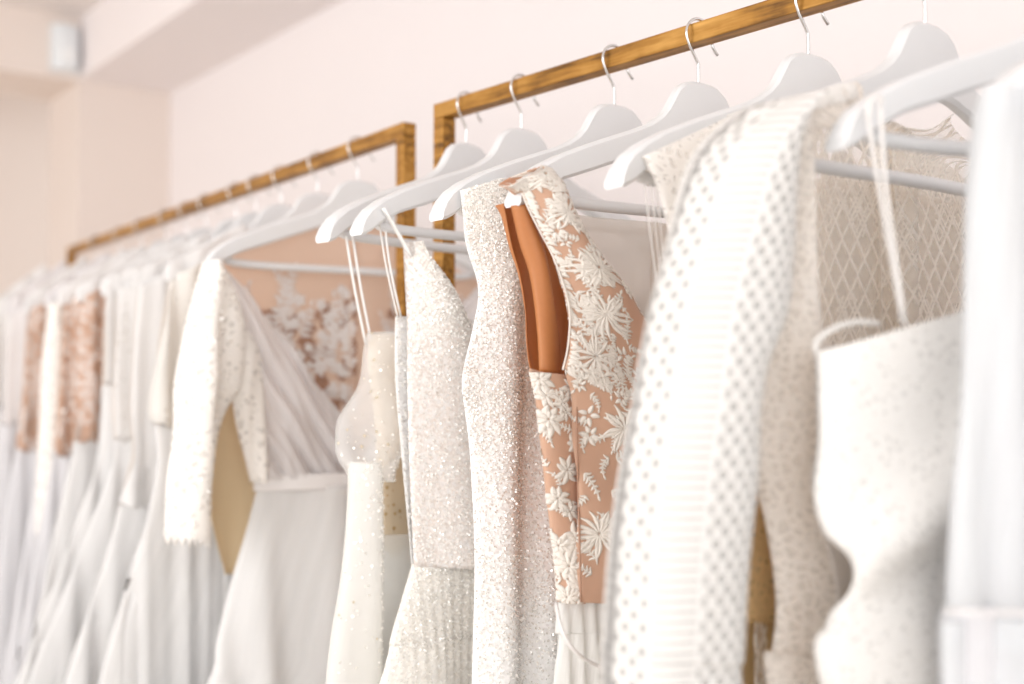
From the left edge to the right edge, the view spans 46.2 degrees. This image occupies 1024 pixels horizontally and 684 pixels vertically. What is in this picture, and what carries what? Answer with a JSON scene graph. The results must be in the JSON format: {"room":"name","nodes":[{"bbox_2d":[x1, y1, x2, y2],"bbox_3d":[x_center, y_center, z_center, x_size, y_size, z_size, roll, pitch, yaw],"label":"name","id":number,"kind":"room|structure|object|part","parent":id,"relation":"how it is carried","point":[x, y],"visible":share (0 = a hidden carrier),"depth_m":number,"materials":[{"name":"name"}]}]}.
{"room":"clothing store","nodes":[
{"label":"clothing store","id":0,"kind":"room"},
{"bbox_2d":[0,95,48,295],"bbox_3d":[-3.342,0.224,3.868,4.200,2.630,0.200,2,-3,-36],"label":"wall","id":1,"kind":"structure","parent":0,"point":[24,122],"depth_m":4.79,"materials":[{"name":"paint"}]},
{"bbox_2d":[0,0,100,16],"bbox_3d":[-1.388,-1.246,1.259,4.200,0.120,6.800,2,-3,-36],"label":"ceiling","id":2,"kind":"structure","parent":0,"point":[77,8],"depth_m":3.89,"materials":[{"name":"paint"}]},
{"bbox_2d":[47,80,169,270],"bbox_3d":[-1.345,0.238,4.267,0.510,2.630,0.360,2,-3,-36],"label":"wall","id":3,"kind":"structure","parent":0,"point":[109,144],"depth_m":4.09,"materials":[{"name":"paint"}]},
{"bbox_2d":[0,3,80,101],"bbox_3d":[-3.038,-1.013,3.068,3.690,0.215,0.360,2,-3,-36],"label":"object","id":4,"kind":"structure","parent":3,"relation":"attached to","point":[24,32],"depth_m":3.94,"materials":[{"name":"paint"}]},
{"bbox_2d":[49,23,79,74],"bbox_3d":[-1.470,-0.969,3.956,0.092,0.150,0.068,2,-3,-36],"label":"sensor","id":5,"kind":"object","parent":3,"relation":"attached to","point":[64,47],"visible":1,"depth_m":3.93,"materials":[{"name":"plastic"}]},
{"bbox_2d":[169,0,1023,278],"bbox_3d":[0.561,0.154,1.934,0.200,2.630,5.660,2,-3,-36],"label":"wall","id":6,"kind":"structure","parent":0,"point":[352,68],"depth_m":2.71,"materials":[{"name":"paint"}]},
{"bbox_2d":[80,0,340,92],"bbox_3d":[0.356,-1.060,1.827,0.310,0.210,5.660,2,-3,-36],"label":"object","id":7,"kind":"structure","parent":6,"relation":"attached to","point":[155,45],"depth_m":3.61,"materials":[{"name":"paint"}]},
{"bbox_3d":[-1.388,1.493,1.161,7.411,0.100,7.967,0,-2,0],"label":"floor","id":8,"kind":"structure","parent":0,"visible":0},
{"bbox_2d":[67,122,415,315],"bbox_3d":[-0.622,0.609,2.266,0.440,1.745,1.740,1,-2,-34],"label":"clothes rack","id":9,"kind":"object","parent":8,"relation":"on","point":[403,134],"visible":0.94,"depth_m":1.78,"materials":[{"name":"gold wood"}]},
{"bbox_3d":[-1.104,0.634,2.978,0.020,1.706,0.020,1,-2,-34],"label":"post","id":10,"kind":"part","parent":9,"relation":"part of","materials":[{"name":"gold metal"}]},
{"bbox_2d":[87,235,107,263],"bbox_3d":[-0.973,-0.150,2.812,0.449,0.203,0.030,1,-2,-34],"label":"clothes hanger","id":11,"kind":"object","parent":9,"relation":"hanging from","point":[94,235],"visible":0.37,"depth_m":2.81,"materials":[{"name":"paint"}]},
{"bbox_2d":[0,263,47,420],"bbox_3d":[-0.974,0.626,2.785,0.771,1.608,0.084,1,-2,-34],"label":"dress","id":12,"kind":"object","parent":11,"relation":"hanging from","point":[4,321],"visible":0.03,"depth_m":2.68,"materials":[{"name":"white fabric"}]},
{"bbox_2d":[110,226,131,256],"bbox_3d":[-0.867,-0.156,2.655,0.449,0.203,0.030,1,-2,-34],"label":"clothes hanger","id":13,"kind":"object","parent":9,"relation":"hanging from","point":[117,226],"visible":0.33,"depth_m":2.66,"materials":[{"name":"paint"}]},
{"bbox_2d":[0,260,67,541],"bbox_3d":[-0.866,0.625,2.627,0.752,1.599,0.090,1,-2,-32],"label":"dress","id":14,"kind":"object","parent":13,"relation":"hanging from","point":[14,308],"visible":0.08,"depth_m":2.51,"materials":[{"name":"white fabric"}]},
{"bbox_2d":[127,218,153,253],"bbox_3d":[-0.780,-0.161,2.527,0.449,0.203,0.030,1,-2,-34],"label":"clothes hanger","id":15,"kind":"object","parent":9,"relation":"hanging from","point":[130,250],"visible":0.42,"depth_m":2.53,"materials":[{"name":"paint"}]},
{"bbox_2d":[0,257,86,681],"bbox_3d":[-0.780,0.624,2.498,0.746,1.592,0.086,1,-3,-35],"label":"dress","id":16,"kind":"object","parent":15,"relation":"hanging from","point":[24,465],"visible":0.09,"depth_m":2.37,"materials":[{"name":"fabric"}]},
{"bbox_2d":[146,208,179,251],"bbox_3d":[-0.687,-0.166,2.390,0.449,0.203,0.029,1,-2,-34],"label":"clothes hanger","id":17,"kind":"object","parent":9,"relation":"hanging from","point":[154,244],"visible":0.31,"depth_m":2.39,"materials":[{"name":"paint"}]},
{"bbox_2d":[0,252,109,683],"bbox_3d":[-0.685,0.622,2.359,0.720,1.587,0.094,1,-2,-34],"label":"dress","id":18,"kind":"object","parent":17,"relation":"hanging from","point":[51,356],"visible":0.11,"depth_m":2.22,"materials":[{"name":"white fabric"}]},
{"bbox_2d":[169,201,199,242],"bbox_3d":[-0.621,-0.169,2.293,0.449,0.203,0.030,1,-2,-34],"label":"clothes hanger","id":19,"kind":"object","parent":9,"relation":"hanging from","point":[177,237],"visible":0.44,"depth_m":2.29,"materials":[{"name":"paint"}]},
{"bbox_2d":[12,249,126,683],"bbox_3d":[-0.620,0.621,2.263,0.737,1.581,0.089,1,-3,-35],"label":"dress","id":20,"kind":"object","parent":19,"relation":"hanging from","point":[65,419],"visible":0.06,"depth_m":2.14,"materials":[{"name":"fabric"}]},
{"bbox_2d":[123,175,270,285],"bbox_3d":[-0.426,-0.179,2.005,0.449,0.203,0.030,1,-2,-34],"label":"clothes hanger","id":21,"kind":"object","parent":9,"relation":"hanging from","point":[248,218],"visible":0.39,"depth_m":2.00,"materials":[{"name":"paint"}]},
{"bbox_2d":[28,236,188,683],"bbox_3d":[-0.426,0.617,1.976,0.854,1.569,0.087,1,-2,-34],"label":"dress","id":22,"kind":"object","parent":21,"relation":"hanging from","point":[63,631],"visible":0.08,"depth_m":1.84,"materials":[{"name":"white fabric"}]},
{"bbox_2d":[187,193,220,240],"bbox_3d":[-0.560,-0.172,2.203,0.449,0.203,0.029,1,-2,-34],"label":"clothes hanger","id":23,"kind":"object","parent":9,"relation":"hanging from","point":[194,233],"visible":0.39,"depth_m":2.20,"materials":[{"name":"paint"}]},
{"bbox_2d":[27,245,144,652],"bbox_3d":[-0.559,0.619,2.175,0.754,1.578,0.089,1,-2,-33],"label":"dress","id":24,"kind":"object","parent":23,"relation":"hanging from","point":[89,365],"visible":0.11,"depth_m":2.06,"materials":[{"name":"fabric"}]},
{"bbox_2d":[210,182,250,238],"bbox_3d":[-0.477,-0.177,2.079,0.449,0.203,0.030,1,-2,-34],"label":"clothes hanger","id":25,"kind":"object","parent":9,"relation":"hanging from","point":[224,225],"visible":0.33,"depth_m":2.07,"materials":[{"name":"paint"}]},
{"bbox_2d":[15,239,172,683],"bbox_3d":[-0.475,0.619,2.049,0.847,1.570,0.091,2,-3,-37],"label":"dress","id":26,"kind":"object","parent":25,"relation":"hanging from","point":[105,452],"visible":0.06,"depth_m":1.93,"materials":[{"name":"white fabric"}]},
{"bbox_3d":[-0.622,-0.253,2.297,0.020,0.019,1.740,1,-2,-34],"label":"rail","id":27,"kind":"part","parent":9,"relation":"part of","materials":[{"name":"gold metal"}]},
{"bbox_2d":[186,151,333,253],"bbox_3d":[-0.291,-0.186,1.804,0.449,0.203,0.030,1,-2,-34],"label":"clothes hanger","id":28,"kind":"object","parent":9,"relation":"hanging from","point":[308,202],"visible":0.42,"depth_m":1.79,"materials":[{"name":"paint"}]},
{"bbox_2d":[98,224,246,683],"bbox_3d":[-0.291,0.613,1.776,0.766,1.562,0.085,1,-2,-35],"label":"dress","id":29,"kind":"object","parent":28,"relation":"hanging from","point":[165,630],"visible":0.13,"depth_m":1.65,"materials":[{"name":"white fabric"}]},
{"bbox_2d":[247,165,296,230],"bbox_3d":[-0.368,-0.182,1.919,0.449,0.203,0.030,1,-2,-34],"label":"clothes hanger","id":30,"kind":"object","parent":9,"relation":"hanging from","point":[269,214],"visible":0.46,"depth_m":1.91,"materials":[{"name":"paint"}]},
{"bbox_2d":[62,232,210,683],"bbox_3d":[-0.368,0.617,1.889,0.788,1.561,0.087,1,-2,-33],"label":"dress","id":31,"kind":"object","parent":30,"relation":"hanging from","point":[84,666],"visible":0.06,"depth_m":1.76,"materials":[{"name":"white fabric"}]},
{"bbox_2d":[203,136,474,279],"bbox_3d":[-0.216,-0.190,1.694,0.449,0.203,0.030,1,-2,-34],"label":"clothes hanger","id":32,"kind":"object","parent":9,"relation":"hanging from","point":[346,192],"visible":0.63,"depth_m":1.65,"materials":[{"name":"paint"}]},
{"bbox_2d":[163,227,477,683],"bbox_3d":[-0.212,0.599,1.660,0.800,1.582,0.126,1,-2,-34],"label":"dress","id":33,"kind":"object","parent":32,"relation":"hanging from","point":[271,369],"visible":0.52,"depth_m":1.60,"materials":[{"name":"white fabric"}]},
{"bbox_3d":[-0.212,0.190,1.674,0.306,0.023,0.084,1,-2,-34],"label":"sash","id":34,"kind":"part","parent":33,"relation":"part of","materials":[{"name":"white fabric"}]},
{"bbox_3d":[-0.140,0.583,1.554,0.020,1.706,0.020,1,-2,-34],"label":"post","id":35,"kind":"part","parent":9,"relation":"part of","materials":[{"name":"gold metal"}]},
{"bbox_2d":[433,0,861,287],"bbox_3d":[0.420,0.557,0.822,0.440,1.745,1.620,2,-3,-39],"label":"clothes rack","id":36,"kind":"object","parent":8,"relation":"on","point":[768,13],"visible":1,"depth_m":1.23,"materials":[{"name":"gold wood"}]},
{"bbox_2d":[315,91,485,254],"bbox_3d":[-0.052,-0.200,1.434,0.030,0.203,0.449,-2,-3,41],"label":"clothes hanger","id":37,"kind":"object","parent":36,"relation":"hanging from","point":[458,156],"visible":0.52,"depth_m":1.36,"materials":[{"name":"paint"}]},
{"bbox_2d":[331,236,410,683],"bbox_3d":[-0.065,0.630,1.394,0.105,1.500,0.473,-2,-3,37],"label":"dress","id":38,"kind":"object","parent":37,"relation":"hanging from","point":[391,566],"visible":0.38,"depth_m":1.31,"materials":[{"name":"white fabric"}]},
{"bbox_2d":[379,207,473,683],"bbox_3d":[0.015,0.623,1.321,0.681,1.510,0.097,2,-3,-43],"label":"dress","id":39,"kind":"object","parent":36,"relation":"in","point":[431,642],"visible":0.44,"depth_m":1.24,"materials":[{"name":"fabric"}]},
{"bbox_3d":[-0.083,0.579,1.443,0.020,1.706,0.020,2,-3,-39],"label":"post","id":40,"kind":"part","parent":36,"relation":"part of","materials":[{"name":"gold metal"}]},
{"bbox_2d":[350,73,632,241],"bbox_3d":[0.013,-0.203,1.353,0.449,0.203,0.030,2,-3,-41],"label":"clothes hanger","id":41,"kind":"object","parent":36,"relation":"hanging from","point":[515,143],"visible":0.58,"depth_m":1.28,"materials":[{"name":"paint"}]},
{"bbox_2d":[429,44,679,221],"bbox_3d":[0.108,-0.207,1.235,0.449,0.203,0.030,2,-3,-37],"label":"clothes hanger","id":42,"kind":"object","parent":36,"relation":"hanging from","point":[604,120],"visible":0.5,"depth_m":1.19,"materials":[{"name":"paint"}]},
{"bbox_2d":[460,177,557,683],"bbox_3d":[0.108,0.613,1.205,0.442,1.522,0.091,2,-3,-38],"label":"dress","id":43,"kind":"object","parent":42,"relation":"hanging from","point":[515,638],"visible":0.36,"depth_m":1.09,"materials":[{"name":"white fabric"}]},
{"bbox_2d":[495,165,667,683],"bbox_3d":[0.180,0.614,1.118,0.600,1.513,0.114,2,-3,-39],"label":"dress","id":44,"kind":"object","parent":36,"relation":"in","point":[587,283],"visible":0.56,"depth_m":1.01,"materials":[{"name":"beige fabric"}]},
{"bbox_3d":[0.040,0.124,1.015,0.058,0.197,0.015,1,-3,-36],"label":"panel","id":45,"kind":"part","parent":44,"relation":"part of","materials":[{"name":"white fabric"}]},
{"bbox_2d":[504,17,728,217],"bbox_3d":[0.181,-0.210,1.145,0.449,0.203,0.030,1,-3,-36],"label":"clothes hanger","id":46,"kind":"object","parent":36,"relation":"hanging from","point":[687,101],"visible":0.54,"depth_m":1.09,"materials":[{"name":"paint"}]},
{"bbox_3d":[0.420,-0.305,0.853,0.020,0.019,1.620,2,-3,-39],"label":"rail","id":47,"kind":"part","parent":36,"relation":"part of","materials":[{"name":"gold metal"}]},
{"bbox_2d":[599,81,967,683],"bbox_3d":[0.337,0.584,0.924,0.721,1.558,0.119,2,-3,-37],"label":"dress","id":48,"kind":"object","parent":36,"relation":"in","point":[719,570],"visible":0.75,"depth_m":0.75,"materials":[{"name":"white fabric"}]},
{"bbox_3d":[0.198,-0.163,0.824,0.117,0.046,0.038,2,-3,-37],"label":"shoulder trim","id":49,"kind":"part","parent":48,"relation":"part of","materials":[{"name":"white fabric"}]},
{"bbox_2d":[604,0,962,202],"bbox_3d":[0.261,-0.214,1.046,0.449,0.203,0.030,1,-2,-35],"label":"clothes hanger","id":50,"kind":"object","parent":36,"relation":"hanging from","point":[797,73],"visible":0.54,"depth_m":1.00,"materials":[{"name":"paint"}]},
{"bbox_2d":[641,113,965,281],"bbox_3d":[0.259,0.590,1.022,0.539,1.554,0.087,1,-3,-36],"label":"dress","id":51,"kind":"object","parent":50,"relation":"hanging from","point":[672,164],"visible":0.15,"depth_m":0.92,"materials":[{"name":"white fabric"}]},
{"bbox_2d":[814,0,978,196],"bbox_3d":[0.333,-0.217,0.957,0.449,0.203,0.030,2,-3,-37],"label":"clothes hanger","id":52,"kind":"object","parent":36,"relation":"hanging from","point":[917,47],"visible":0.41,"depth_m":0.94,"materials":[{"name":"paint"}]},
{"bbox_2d":[825,33,1023,156],"bbox_3d":[0.415,-0.221,0.854,0.449,0.203,0.030,1,-2,-21],"label":"clothes hanger","id":53,"kind":"object","parent":36,"relation":"hanging from","point":[945,81],"visible":0.76,"depth_m":0.79,"materials":[{"name":"paint"}]},
{"bbox_2d":[810,94,962,683],"bbox_3d":[0.418,0.604,0.821,0.521,1.512,0.118,1,-2,-21],"label":"dress","id":54,"kind":"object","parent":53,"relation":"hanging from","point":[887,405],"visible":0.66,"depth_m":0.74,"materials":[{"name":"white fabric"}]},
{"bbox_2d":[972,61,1023,121],"bbox_3d":[0.484,-0.224,0.769,0.449,0.203,0.030,1,-2,-19],"label":"clothes hanger","id":55,"kind":"object","parent":36,"relation":"hanging from","point":[1014,75],"visible":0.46,"depth_m":0.69,"materials":[{"name":"paint"}]},
{"bbox_2d":[937,83,1023,683],"bbox_3d":[0.498,0.607,0.737,0.580,1.501,0.106,1,-2,-20],"label":"dress","id":56,"kind":"object","parent":55,"relation":"hanging from","point":[980,626],"visible":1,"depth_m":0.67,"materials":[{"name":"white fabric"}]}
]}

